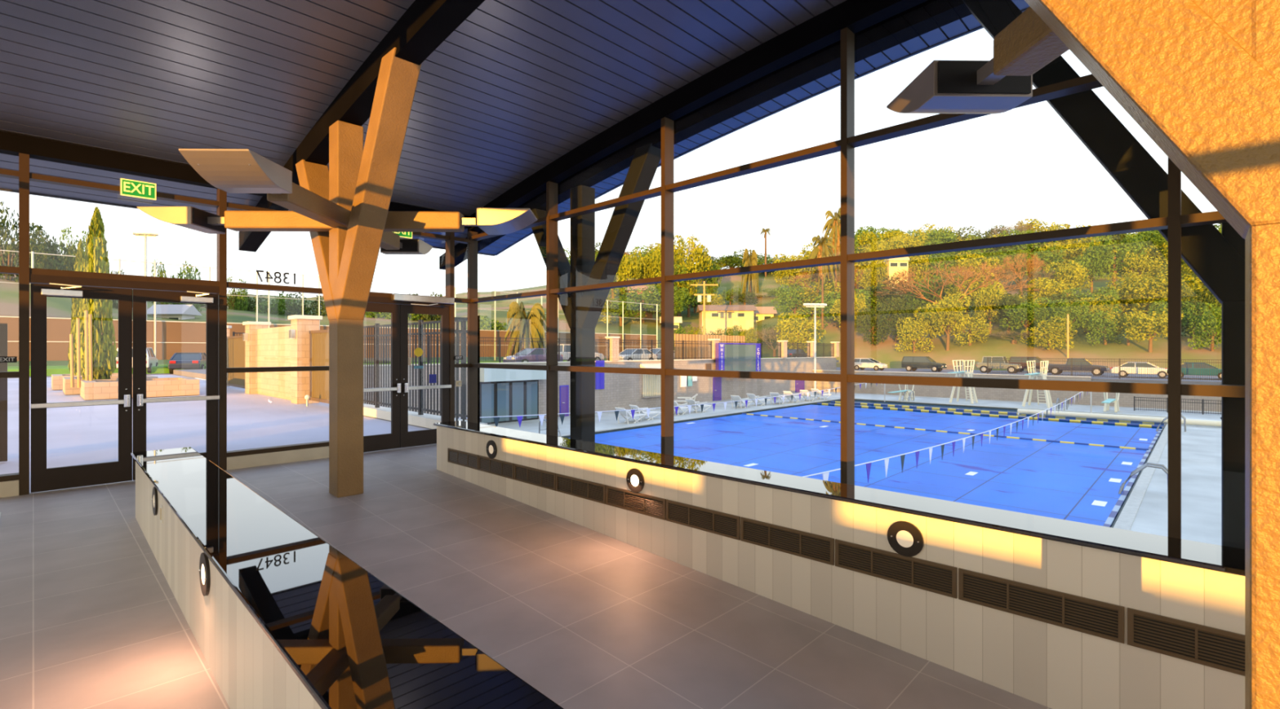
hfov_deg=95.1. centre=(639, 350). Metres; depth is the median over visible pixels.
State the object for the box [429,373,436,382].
sticker
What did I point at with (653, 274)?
tree
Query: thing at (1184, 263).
tree
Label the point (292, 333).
wall sconce
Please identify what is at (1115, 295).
tree
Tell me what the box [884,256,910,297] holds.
house
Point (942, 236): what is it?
tree
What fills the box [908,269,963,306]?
tree
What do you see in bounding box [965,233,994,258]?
tree
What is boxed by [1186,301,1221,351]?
bush
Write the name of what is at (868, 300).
tree
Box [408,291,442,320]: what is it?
tree
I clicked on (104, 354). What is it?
cypress tree
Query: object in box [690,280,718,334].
utility pole
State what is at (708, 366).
air vent
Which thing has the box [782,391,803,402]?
lounger
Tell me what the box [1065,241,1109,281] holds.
tree
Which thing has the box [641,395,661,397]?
countertop
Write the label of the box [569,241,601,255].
tree
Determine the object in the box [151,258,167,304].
tree
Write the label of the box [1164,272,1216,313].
bush
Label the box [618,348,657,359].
sedan
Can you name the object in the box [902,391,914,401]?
grab rail
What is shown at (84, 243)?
tree
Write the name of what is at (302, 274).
pole
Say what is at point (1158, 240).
tree
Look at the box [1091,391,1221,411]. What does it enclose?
wall
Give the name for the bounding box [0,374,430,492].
pavement
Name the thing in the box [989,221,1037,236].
tree
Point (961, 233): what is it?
tree
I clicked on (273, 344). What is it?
wall
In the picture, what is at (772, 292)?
tree
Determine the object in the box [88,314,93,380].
stake
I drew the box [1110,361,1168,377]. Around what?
sedan
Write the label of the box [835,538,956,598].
air vent
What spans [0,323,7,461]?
picket fence
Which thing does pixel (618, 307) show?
tree
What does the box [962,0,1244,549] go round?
column
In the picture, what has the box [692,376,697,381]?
notice
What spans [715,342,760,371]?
scoreboard
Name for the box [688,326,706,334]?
bush
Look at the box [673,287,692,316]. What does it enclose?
tree
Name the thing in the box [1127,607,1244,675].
air vent
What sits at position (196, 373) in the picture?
ground
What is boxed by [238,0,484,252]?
roof beam
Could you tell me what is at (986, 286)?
bush
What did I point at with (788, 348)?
sedan
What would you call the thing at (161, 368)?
field
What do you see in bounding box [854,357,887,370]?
hatchback car
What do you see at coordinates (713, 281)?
tree
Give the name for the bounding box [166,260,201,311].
tree
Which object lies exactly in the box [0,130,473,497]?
window
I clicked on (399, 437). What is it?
door
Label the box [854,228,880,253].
tree
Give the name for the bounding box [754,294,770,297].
tree
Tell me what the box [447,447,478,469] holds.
air vent
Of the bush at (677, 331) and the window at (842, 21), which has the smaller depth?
the window at (842, 21)
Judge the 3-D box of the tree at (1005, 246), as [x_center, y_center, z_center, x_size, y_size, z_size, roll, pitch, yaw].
[85.927,-22.522,139.839,9.368,8.450,10.156,0,0,36]
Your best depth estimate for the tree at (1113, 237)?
129.02 m
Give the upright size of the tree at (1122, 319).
4.485 m
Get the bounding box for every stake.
[69,333,74,386]
[75,317,80,387]
[84,310,88,380]
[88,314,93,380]
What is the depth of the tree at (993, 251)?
119.51 m
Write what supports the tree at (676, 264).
on the hillside
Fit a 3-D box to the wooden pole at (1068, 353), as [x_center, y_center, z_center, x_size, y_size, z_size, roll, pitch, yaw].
[54.099,-0.364,74.001,0.240,8.429,0.240,0,0,44]
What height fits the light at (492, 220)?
0.195 m
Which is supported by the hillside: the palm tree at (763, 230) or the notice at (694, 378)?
the palm tree at (763, 230)
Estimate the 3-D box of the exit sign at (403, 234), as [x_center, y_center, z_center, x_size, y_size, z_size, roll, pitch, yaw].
[-3.872,-1.930,9.488,0.111,0.200,0.330,0,0,44]
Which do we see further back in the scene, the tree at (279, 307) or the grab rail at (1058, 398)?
the tree at (279, 307)
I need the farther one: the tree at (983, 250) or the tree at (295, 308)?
the tree at (983, 250)
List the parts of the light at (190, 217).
plate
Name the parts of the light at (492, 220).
plate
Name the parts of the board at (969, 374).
guard rail, guard rail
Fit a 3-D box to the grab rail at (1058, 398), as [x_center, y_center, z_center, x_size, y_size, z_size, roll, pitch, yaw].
[35.396,4.735,49.147,0.634,1.448,1.473,0,0,44]
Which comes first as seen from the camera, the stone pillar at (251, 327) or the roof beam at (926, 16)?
the roof beam at (926, 16)
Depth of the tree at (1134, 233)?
140.23 m
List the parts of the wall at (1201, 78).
arm, web plate, post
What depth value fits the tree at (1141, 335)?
69.92 m
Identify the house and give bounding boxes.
[146,304,201,319]
[624,284,654,318]
[659,316,682,328]
[696,304,756,335]
[753,306,777,322]
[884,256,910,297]
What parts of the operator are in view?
arm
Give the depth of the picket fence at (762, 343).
65.26 m
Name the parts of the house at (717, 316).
pane, pane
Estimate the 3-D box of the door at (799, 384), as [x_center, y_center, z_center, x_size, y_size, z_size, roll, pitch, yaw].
[19.251,3.825,70.215,0.190,2.350,2.138,0,0,44]
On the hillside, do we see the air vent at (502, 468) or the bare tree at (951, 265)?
the bare tree at (951, 265)
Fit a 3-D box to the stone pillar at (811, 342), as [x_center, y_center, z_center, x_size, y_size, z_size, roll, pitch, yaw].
[21.297,-0.150,72.703,0.890,1.980,0.890,0,0,44]
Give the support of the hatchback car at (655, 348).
on the ground at (196, 373)
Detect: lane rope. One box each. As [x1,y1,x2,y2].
[741,413,1151,450]
[816,402,1164,427]
[830,400,1165,423]
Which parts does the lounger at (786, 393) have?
backrest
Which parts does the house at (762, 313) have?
pane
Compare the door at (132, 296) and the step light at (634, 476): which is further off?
the door at (132, 296)
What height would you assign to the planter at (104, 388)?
0.560 m
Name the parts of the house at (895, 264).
pane, pane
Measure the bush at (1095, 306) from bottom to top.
5.707 m
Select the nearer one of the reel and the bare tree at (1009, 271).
the reel
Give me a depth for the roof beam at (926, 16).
6.77 m
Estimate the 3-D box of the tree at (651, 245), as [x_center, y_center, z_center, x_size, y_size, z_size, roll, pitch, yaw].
[7.591,-29.315,196.487,16.410,12.486,17.791,0,0,21]
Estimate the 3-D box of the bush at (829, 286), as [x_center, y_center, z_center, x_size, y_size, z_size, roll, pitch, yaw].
[34.575,-10.250,113.737,11.552,7.836,12.361,0,0,-14]
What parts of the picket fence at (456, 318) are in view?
post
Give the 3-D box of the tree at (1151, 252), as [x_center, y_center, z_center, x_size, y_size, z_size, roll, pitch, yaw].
[99.286,-17.610,115.493,11.050,7.260,10.193,0,0,3]
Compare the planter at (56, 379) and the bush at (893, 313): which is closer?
the planter at (56, 379)
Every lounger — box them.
[614,407,645,423]
[629,404,661,420]
[673,393,697,406]
[673,400,688,415]
[685,398,711,413]
[730,395,751,408]
[746,393,770,405]
[769,391,786,404]
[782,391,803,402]
[800,389,817,401]
[811,388,831,399]
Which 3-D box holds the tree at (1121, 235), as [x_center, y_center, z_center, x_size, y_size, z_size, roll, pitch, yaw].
[114.824,-25.831,144.755,11.450,9.584,12.413,0,0,13]
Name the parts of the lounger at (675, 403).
backrest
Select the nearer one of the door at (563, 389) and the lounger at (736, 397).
the door at (563, 389)
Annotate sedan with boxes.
[168,352,205,373]
[502,347,563,362]
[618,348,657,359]
[786,348,807,357]
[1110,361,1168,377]
[1165,362,1221,378]
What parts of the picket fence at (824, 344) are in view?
post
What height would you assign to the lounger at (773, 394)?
1.152 m
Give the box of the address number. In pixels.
[256,270,295,284]
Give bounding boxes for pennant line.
[457,382,884,426]
[801,391,1091,482]
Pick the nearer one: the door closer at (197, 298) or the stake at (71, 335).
the door closer at (197, 298)
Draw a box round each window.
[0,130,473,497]
[467,0,1244,538]
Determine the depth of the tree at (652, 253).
147.31 m
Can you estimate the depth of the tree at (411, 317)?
115.07 m
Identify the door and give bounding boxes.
[29,274,219,492]
[363,296,451,452]
[559,385,568,416]
[712,377,721,400]
[795,379,804,392]
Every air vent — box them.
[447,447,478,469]
[478,454,514,479]
[514,463,555,490]
[555,473,605,503]
[605,484,666,519]
[666,498,740,539]
[705,363,711,369]
[740,516,834,564]
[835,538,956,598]
[958,567,1124,643]
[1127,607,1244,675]
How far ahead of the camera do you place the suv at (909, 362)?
71.54 m
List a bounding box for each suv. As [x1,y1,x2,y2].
[115,346,158,373]
[557,343,604,360]
[901,355,946,371]
[1008,356,1056,372]
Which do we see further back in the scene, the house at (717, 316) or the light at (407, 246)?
the house at (717, 316)
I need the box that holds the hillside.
[0,243,1221,372]
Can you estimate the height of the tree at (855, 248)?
9.943 m
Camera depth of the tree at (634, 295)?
118.58 m
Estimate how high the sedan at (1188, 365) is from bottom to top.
1.465 m
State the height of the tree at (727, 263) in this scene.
4.393 m
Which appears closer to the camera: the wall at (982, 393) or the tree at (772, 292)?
the wall at (982, 393)
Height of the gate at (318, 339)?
2.120 m
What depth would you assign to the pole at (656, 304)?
88.60 m
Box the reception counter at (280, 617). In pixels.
[130,446,563,708]
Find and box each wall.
[0,315,656,360]
[257,325,290,399]
[363,356,836,419]
[433,420,1244,708]
[813,369,1091,404]
[993,0,1279,708]
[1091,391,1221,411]
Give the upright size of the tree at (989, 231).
10.586 m
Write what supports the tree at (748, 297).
on the hillside
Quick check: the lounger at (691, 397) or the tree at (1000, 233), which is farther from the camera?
the tree at (1000, 233)
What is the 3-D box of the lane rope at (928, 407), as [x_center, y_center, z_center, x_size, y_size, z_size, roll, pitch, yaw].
[27.851,5.100,49.553,24.900,0.162,0.170,0,0,44]
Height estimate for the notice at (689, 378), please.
1.250 m
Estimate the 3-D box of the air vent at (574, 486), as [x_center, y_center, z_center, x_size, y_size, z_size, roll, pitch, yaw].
[-0.598,1.365,5.806,0.749,0.180,0.012,0,0,44]
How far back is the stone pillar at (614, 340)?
47.97 m
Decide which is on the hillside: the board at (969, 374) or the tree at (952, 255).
the tree at (952, 255)
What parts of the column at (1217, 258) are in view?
post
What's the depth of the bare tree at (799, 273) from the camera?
123.12 m
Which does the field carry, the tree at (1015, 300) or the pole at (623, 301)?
the pole at (623, 301)
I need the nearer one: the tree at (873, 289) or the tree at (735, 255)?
the tree at (873, 289)
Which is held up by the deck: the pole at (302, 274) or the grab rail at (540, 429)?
the grab rail at (540, 429)
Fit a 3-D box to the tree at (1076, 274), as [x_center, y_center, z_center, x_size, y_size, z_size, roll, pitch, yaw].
[73.725,-11.902,100.830,6.887,7.367,7.466,0,0,32]
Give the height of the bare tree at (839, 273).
7.924 m
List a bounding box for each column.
[224,47,464,497]
[531,142,661,442]
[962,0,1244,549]
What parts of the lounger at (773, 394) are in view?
backrest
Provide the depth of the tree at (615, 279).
135.23 m
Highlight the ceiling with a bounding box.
[0,0,1029,255]
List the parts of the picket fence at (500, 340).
post, post, post, post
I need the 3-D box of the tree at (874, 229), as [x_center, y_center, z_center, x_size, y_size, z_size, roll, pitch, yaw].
[66.404,-29.046,161.506,14.120,11.196,13.025,0,0,2]
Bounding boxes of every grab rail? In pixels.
[538,418,560,436]
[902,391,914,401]
[1055,397,1067,410]
[1118,462,1168,493]
[1155,413,1186,431]
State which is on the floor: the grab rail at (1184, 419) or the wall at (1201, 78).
the wall at (1201, 78)
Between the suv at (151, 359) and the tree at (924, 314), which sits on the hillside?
the tree at (924, 314)
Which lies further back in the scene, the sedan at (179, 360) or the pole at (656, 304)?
the pole at (656, 304)
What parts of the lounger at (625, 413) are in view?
backrest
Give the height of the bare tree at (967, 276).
10.714 m
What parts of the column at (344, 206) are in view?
arm, arm, post, arm, arm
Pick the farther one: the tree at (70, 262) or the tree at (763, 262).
the tree at (763, 262)
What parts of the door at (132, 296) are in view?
head frame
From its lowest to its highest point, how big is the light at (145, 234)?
15.328 m
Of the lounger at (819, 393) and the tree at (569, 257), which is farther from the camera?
the tree at (569, 257)
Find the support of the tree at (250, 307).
on the hillside
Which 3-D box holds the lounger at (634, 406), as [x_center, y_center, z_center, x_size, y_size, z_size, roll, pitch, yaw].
[0.375,4.451,42.398,2.375,1.152,0.888,0,0,-40]
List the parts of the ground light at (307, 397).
globe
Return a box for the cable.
[0,249,658,319]
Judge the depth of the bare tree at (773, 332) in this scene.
100.26 m
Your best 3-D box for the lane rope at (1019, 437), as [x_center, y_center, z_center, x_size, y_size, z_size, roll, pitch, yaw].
[17.090,5.100,38.398,24.900,0.162,0.170,0,0,44]
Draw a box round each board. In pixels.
[887,383,914,400]
[947,359,977,403]
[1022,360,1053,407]
[1101,391,1119,412]
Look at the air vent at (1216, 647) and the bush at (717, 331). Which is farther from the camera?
the bush at (717, 331)
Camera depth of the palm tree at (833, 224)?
109.43 m
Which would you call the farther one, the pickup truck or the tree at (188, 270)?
the tree at (188, 270)
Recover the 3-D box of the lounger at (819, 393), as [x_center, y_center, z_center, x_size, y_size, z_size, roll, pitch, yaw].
[18.564,4.451,60.010,2.375,1.152,0.888,0,0,-40]
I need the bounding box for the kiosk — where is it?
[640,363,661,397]
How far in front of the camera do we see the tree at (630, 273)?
128.72 m
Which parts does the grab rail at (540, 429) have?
rail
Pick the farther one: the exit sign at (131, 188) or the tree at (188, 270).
the tree at (188, 270)
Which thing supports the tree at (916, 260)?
on the hillside
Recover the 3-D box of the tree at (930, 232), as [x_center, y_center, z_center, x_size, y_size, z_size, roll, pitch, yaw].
[78.981,-26.683,153.520,11.154,9.438,10.288,0,0,4]
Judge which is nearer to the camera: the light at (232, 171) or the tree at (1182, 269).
the light at (232, 171)
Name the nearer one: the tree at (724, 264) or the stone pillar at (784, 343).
the stone pillar at (784, 343)
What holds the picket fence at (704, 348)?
on the wall at (620, 389)
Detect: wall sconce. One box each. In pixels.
[242,333,248,340]
[288,328,296,338]
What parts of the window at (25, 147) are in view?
sill frame, sill frame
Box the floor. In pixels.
[0,443,1051,708]
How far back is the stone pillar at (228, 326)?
26.39 m
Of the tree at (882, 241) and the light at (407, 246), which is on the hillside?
the tree at (882, 241)
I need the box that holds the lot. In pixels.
[11,373,194,377]
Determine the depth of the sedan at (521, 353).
45.82 m
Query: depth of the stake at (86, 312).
20.17 m
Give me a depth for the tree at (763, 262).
171.65 m
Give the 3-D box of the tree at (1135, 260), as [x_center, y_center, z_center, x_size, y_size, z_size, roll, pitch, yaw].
[84.854,-13.284,99.174,5.583,7.139,5.492,0,0,1]
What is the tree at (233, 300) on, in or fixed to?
on the hillside
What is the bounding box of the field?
[7,356,777,376]
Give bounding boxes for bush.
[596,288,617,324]
[673,323,693,346]
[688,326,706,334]
[708,328,726,334]
[721,324,742,335]
[737,326,759,342]
[757,323,781,348]
[771,283,820,322]
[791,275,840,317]
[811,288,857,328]
[854,306,892,345]
[874,293,919,342]
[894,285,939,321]
[895,315,934,353]
[942,275,991,320]
[945,311,992,345]
[971,286,1013,324]
[1002,291,1046,324]
[1017,315,1077,350]
[1040,293,1092,320]
[1057,293,1116,334]
[1081,306,1124,345]
[1102,271,1152,313]
[1120,269,1186,315]
[1128,273,1208,316]
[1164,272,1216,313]
[1181,282,1221,337]
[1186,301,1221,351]
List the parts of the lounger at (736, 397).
backrest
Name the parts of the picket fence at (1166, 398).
post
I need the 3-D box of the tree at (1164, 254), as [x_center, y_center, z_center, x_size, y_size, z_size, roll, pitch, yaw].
[100.926,-16.684,111.309,8.046,7.284,8.723,0,0,22]
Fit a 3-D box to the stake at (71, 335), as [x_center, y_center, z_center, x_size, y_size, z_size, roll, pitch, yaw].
[-19.995,0.364,20.600,0.129,1.874,0.090,0,0,0]
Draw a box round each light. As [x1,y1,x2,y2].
[132,231,158,319]
[137,206,225,233]
[151,486,158,515]
[178,148,292,194]
[198,551,210,595]
[304,394,310,405]
[380,238,432,254]
[461,207,537,235]
[486,440,497,458]
[626,467,644,492]
[886,57,1032,113]
[887,520,924,556]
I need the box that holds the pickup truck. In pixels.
[1044,357,1109,375]
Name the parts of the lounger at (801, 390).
backrest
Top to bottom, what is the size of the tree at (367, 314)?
11.554 m
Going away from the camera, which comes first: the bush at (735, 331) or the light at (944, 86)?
the light at (944, 86)
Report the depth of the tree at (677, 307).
119.19 m
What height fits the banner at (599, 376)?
2.300 m
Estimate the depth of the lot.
39.00 m
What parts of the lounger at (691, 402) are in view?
backrest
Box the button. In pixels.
[455,380,461,386]
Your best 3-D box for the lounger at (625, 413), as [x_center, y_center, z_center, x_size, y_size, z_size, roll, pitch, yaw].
[-0.667,4.451,40.632,0.888,1.152,2.375,0,0,38]
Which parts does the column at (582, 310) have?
post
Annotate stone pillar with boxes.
[226,325,231,386]
[242,320,271,394]
[288,314,322,404]
[604,336,620,360]
[707,338,719,358]
[777,340,787,357]
[806,341,813,356]
[830,341,839,356]
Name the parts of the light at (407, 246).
plate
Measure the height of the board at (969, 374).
4.103 m
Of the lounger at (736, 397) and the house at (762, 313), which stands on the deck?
the lounger at (736, 397)
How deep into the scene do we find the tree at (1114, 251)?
114.74 m
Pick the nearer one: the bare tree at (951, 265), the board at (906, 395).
the board at (906, 395)
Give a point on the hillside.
(886, 352)
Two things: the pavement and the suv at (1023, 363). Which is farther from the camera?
the suv at (1023, 363)
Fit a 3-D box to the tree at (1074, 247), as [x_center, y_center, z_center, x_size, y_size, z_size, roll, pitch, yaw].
[87.228,-18.317,119.944,10.717,9.101,11.619,0,0,-12]
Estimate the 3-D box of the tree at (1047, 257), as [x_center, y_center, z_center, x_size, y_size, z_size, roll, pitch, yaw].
[80.617,-16.483,118.772,11.136,8.583,11.320,0,0,-13]
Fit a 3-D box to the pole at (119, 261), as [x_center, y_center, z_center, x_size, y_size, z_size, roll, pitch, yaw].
[-39.779,-2.850,44.752,0.111,8.300,0.111,0,0,-24]
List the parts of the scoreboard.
panel, trim, panel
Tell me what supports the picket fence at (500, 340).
on the wall at (620, 389)
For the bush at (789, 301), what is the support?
on the hillside
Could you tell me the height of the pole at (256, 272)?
8.300 m
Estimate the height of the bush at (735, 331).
4.468 m
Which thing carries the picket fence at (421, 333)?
on the curb
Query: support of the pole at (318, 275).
on the field
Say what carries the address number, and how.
attached to the window at (25, 147)
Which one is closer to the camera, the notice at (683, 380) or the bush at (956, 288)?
the notice at (683, 380)
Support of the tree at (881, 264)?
on the hillside
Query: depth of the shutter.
51.38 m
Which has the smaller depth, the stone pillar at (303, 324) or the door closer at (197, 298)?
the door closer at (197, 298)
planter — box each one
[51,373,118,389]
[62,374,157,394]
[80,377,199,399]
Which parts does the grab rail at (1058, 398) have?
rail, rail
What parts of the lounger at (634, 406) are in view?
backrest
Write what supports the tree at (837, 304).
on the hillside
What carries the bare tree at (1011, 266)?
on the hillside
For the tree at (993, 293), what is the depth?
86.12 m
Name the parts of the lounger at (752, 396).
backrest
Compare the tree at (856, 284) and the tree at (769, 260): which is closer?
the tree at (856, 284)
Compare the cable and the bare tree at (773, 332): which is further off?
the bare tree at (773, 332)
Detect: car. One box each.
[649,347,674,359]
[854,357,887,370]
[976,355,1022,373]
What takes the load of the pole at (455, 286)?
on the field
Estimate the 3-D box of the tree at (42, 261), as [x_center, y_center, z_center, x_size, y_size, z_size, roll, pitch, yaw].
[-73.721,-9.502,72.052,4.825,12.632,5.231,0,0,-26]
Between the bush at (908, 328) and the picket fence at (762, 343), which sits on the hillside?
the bush at (908, 328)
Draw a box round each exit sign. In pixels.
[120,177,155,199]
[393,231,412,238]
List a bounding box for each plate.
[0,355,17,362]
[160,504,163,523]
[453,355,462,359]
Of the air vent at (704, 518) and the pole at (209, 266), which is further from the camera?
the pole at (209, 266)
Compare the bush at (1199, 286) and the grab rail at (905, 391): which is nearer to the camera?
the grab rail at (905, 391)
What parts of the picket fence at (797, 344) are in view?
post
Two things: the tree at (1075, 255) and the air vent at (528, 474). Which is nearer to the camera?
the air vent at (528, 474)
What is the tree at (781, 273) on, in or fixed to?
on the hillside
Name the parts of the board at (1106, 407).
guard rail, guard rail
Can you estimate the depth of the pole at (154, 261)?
46.23 m
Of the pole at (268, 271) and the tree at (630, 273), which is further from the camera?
the tree at (630, 273)
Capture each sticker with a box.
[413,347,422,356]
[413,365,422,368]
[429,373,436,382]
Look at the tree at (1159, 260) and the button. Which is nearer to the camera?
the button
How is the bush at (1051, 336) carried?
on the hillside
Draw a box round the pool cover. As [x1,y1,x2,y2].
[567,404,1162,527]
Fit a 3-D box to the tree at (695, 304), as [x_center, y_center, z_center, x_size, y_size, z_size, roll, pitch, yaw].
[13.077,-11.354,138.679,6.560,5.724,6.668,0,0,-39]
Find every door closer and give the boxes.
[40,282,83,297]
[179,290,213,302]
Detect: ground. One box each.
[173,360,839,379]
[835,366,1221,384]
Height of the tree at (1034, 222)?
10.219 m
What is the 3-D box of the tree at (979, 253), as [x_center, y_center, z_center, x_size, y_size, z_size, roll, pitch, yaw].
[71.862,-17.318,123.749,9.619,7.562,9.462,0,0,9]
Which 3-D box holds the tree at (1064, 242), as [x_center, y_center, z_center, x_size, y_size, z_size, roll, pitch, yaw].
[95.682,-23.554,136.782,9.744,9.465,10.564,0,0,-20]
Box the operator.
[391,293,454,305]
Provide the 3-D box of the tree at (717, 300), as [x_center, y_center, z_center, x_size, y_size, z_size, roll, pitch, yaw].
[16.855,-10.030,133.989,6.193,5.657,6.714,0,0,45]
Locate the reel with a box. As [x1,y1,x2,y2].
[1017,408,1221,426]
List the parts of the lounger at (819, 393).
backrest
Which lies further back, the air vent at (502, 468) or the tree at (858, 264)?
the tree at (858, 264)
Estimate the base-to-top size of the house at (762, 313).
8.889 m
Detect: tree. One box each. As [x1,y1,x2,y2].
[0,200,35,282]
[29,222,67,270]
[53,241,76,271]
[58,226,88,267]
[67,238,84,375]
[75,205,117,379]
[110,268,125,308]
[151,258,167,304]
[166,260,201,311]
[226,275,248,311]
[235,294,280,313]
[253,291,296,315]
[284,292,327,315]
[364,311,391,319]
[381,293,429,320]
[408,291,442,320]
[479,314,508,330]
[504,301,546,356]
[563,248,570,264]
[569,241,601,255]
[595,251,635,298]
[602,296,645,325]
[612,284,661,322]
[615,248,643,293]
[624,251,660,259]
[631,244,679,262]
[638,262,661,313]
[639,243,661,284]
[643,242,684,254]
[643,284,691,315]
[648,253,693,281]
[673,233,712,316]
[673,262,702,316]
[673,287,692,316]
[686,293,702,313]
[698,255,742,265]
[698,261,725,271]
[699,293,725,304]
[701,257,722,297]
[712,257,746,269]
[715,248,773,267]
[720,286,742,304]
[729,290,758,304]
[737,259,771,273]
[741,248,759,293]
[753,326,791,356]
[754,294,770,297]
[759,256,788,271]
[760,227,771,276]
[762,287,784,297]
[771,253,813,297]
[773,311,826,353]
[789,269,839,297]
[794,242,834,291]
[808,234,837,329]
[815,262,861,289]
[822,207,840,316]
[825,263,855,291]
[829,292,868,328]
[831,246,880,288]
[834,265,881,293]
[839,238,871,278]
[839,288,888,324]
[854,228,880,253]
[854,258,888,290]
[856,225,904,240]
[856,229,906,273]
[857,239,892,279]
[862,275,921,321]
[871,257,1040,306]
[877,264,915,293]
[886,231,932,255]
[889,228,925,258]
[904,226,958,257]
[908,253,951,275]
[908,254,934,296]
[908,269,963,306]
[913,306,946,344]
[914,222,955,235]
[915,253,959,298]
[922,291,971,350]
[923,231,965,241]
[923,240,983,271]
[938,265,977,300]
[941,230,992,241]
[951,251,1004,299]
[955,224,1010,238]
[957,253,1004,275]
[958,233,1010,256]
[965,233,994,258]
[972,280,1004,333]
[976,250,1002,286]
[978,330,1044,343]
[980,245,1017,262]
[985,263,1017,287]
[985,289,1034,334]
[987,249,1019,288]
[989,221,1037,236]
[995,252,1046,297]
[996,248,1045,286]
[998,228,1056,258]
[999,296,1055,338]
[1012,244,1066,281]
[1013,217,1071,233]
[1016,266,1071,289]
[1024,276,1076,307]
[1031,227,1070,267]
[1038,236,1100,282]
[1041,298,1092,342]
[1043,259,1093,297]
[1047,222,1073,241]
[1056,223,1098,256]
[1060,286,1121,315]
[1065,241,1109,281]
[1068,247,1113,292]
[1075,234,1123,249]
[1077,233,1128,248]
[1083,235,1146,288]
[1084,242,1150,278]
[1103,311,1146,345]
[1112,244,1168,267]
[1114,232,1141,248]
[1119,250,1162,285]
[1123,307,1185,352]
[1127,230,1168,269]
[1129,254,1191,291]
[1144,244,1184,270]
[1147,299,1195,328]
[1153,253,1194,279]
[1155,264,1195,287]
[1181,257,1196,276]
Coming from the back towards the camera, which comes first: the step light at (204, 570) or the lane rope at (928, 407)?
the lane rope at (928, 407)
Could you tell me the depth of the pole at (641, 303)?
86.08 m
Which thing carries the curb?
on the pavement
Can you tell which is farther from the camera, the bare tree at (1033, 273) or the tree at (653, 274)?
the tree at (653, 274)
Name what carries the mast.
on the deck
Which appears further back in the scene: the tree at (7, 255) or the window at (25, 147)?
the tree at (7, 255)
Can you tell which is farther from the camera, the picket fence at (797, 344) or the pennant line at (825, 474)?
the picket fence at (797, 344)
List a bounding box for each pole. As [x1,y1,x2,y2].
[31,251,33,267]
[118,258,120,274]
[154,261,155,355]
[208,266,210,279]
[256,271,257,321]
[268,271,269,327]
[302,274,303,315]
[318,275,319,329]
[454,286,456,316]
[494,290,495,359]
[557,297,558,343]
[606,299,608,336]
[622,301,623,351]
[640,302,641,339]
[656,303,657,347]
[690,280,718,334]
[1066,314,1069,357]
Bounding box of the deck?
[487,391,1221,545]
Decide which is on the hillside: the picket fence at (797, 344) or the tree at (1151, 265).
the tree at (1151, 265)
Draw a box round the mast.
[803,302,826,396]
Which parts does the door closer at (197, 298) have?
arm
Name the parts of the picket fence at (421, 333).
post, post, post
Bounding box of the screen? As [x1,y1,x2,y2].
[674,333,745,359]
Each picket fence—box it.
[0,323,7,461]
[232,331,609,363]
[363,315,479,423]
[454,315,479,423]
[618,339,711,359]
[719,341,781,357]
[786,342,810,357]
[816,342,834,356]
[986,357,1221,380]
[1133,395,1221,413]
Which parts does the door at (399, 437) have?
head frame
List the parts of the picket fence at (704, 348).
post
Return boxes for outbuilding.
[480,367,546,423]
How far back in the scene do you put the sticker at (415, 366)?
9.78 m
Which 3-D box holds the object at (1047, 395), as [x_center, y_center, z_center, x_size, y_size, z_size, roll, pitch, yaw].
[34.840,2.969,51.526,2.136,4.103,6.343,0,0,44]
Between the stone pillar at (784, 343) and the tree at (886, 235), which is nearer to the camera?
the stone pillar at (784, 343)
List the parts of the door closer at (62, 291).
arm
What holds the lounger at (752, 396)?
on the deck
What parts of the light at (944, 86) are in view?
plate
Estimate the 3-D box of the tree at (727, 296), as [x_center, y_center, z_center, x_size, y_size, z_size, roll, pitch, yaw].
[21.637,-12.840,141.330,6.654,4.585,6.764,0,0,-37]
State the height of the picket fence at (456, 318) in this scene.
2.240 m
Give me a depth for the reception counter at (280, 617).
2.35 m
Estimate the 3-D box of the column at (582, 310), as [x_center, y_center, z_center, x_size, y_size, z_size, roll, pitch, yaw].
[-0.807,1.094,9.087,2.941,7.832,0.298,0,0,44]
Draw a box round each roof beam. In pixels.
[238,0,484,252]
[439,0,971,269]
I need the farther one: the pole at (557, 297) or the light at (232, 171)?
the pole at (557, 297)
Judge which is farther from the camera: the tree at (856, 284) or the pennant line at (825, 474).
the tree at (856, 284)
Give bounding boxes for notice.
[408,357,411,364]
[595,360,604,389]
[680,375,688,386]
[686,375,692,386]
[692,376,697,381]
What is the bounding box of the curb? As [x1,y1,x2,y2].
[363,403,487,428]
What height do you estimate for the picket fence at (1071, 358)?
1.840 m
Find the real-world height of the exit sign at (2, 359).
0.066 m
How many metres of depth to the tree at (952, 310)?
83.78 m
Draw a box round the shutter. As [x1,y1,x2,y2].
[642,373,661,396]
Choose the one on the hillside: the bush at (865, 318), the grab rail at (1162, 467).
the bush at (865, 318)
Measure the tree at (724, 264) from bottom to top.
5.126 m
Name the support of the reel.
on the deck
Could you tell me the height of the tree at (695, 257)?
19.817 m
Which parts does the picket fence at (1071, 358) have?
post, post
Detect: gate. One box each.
[226,335,244,388]
[309,328,328,403]

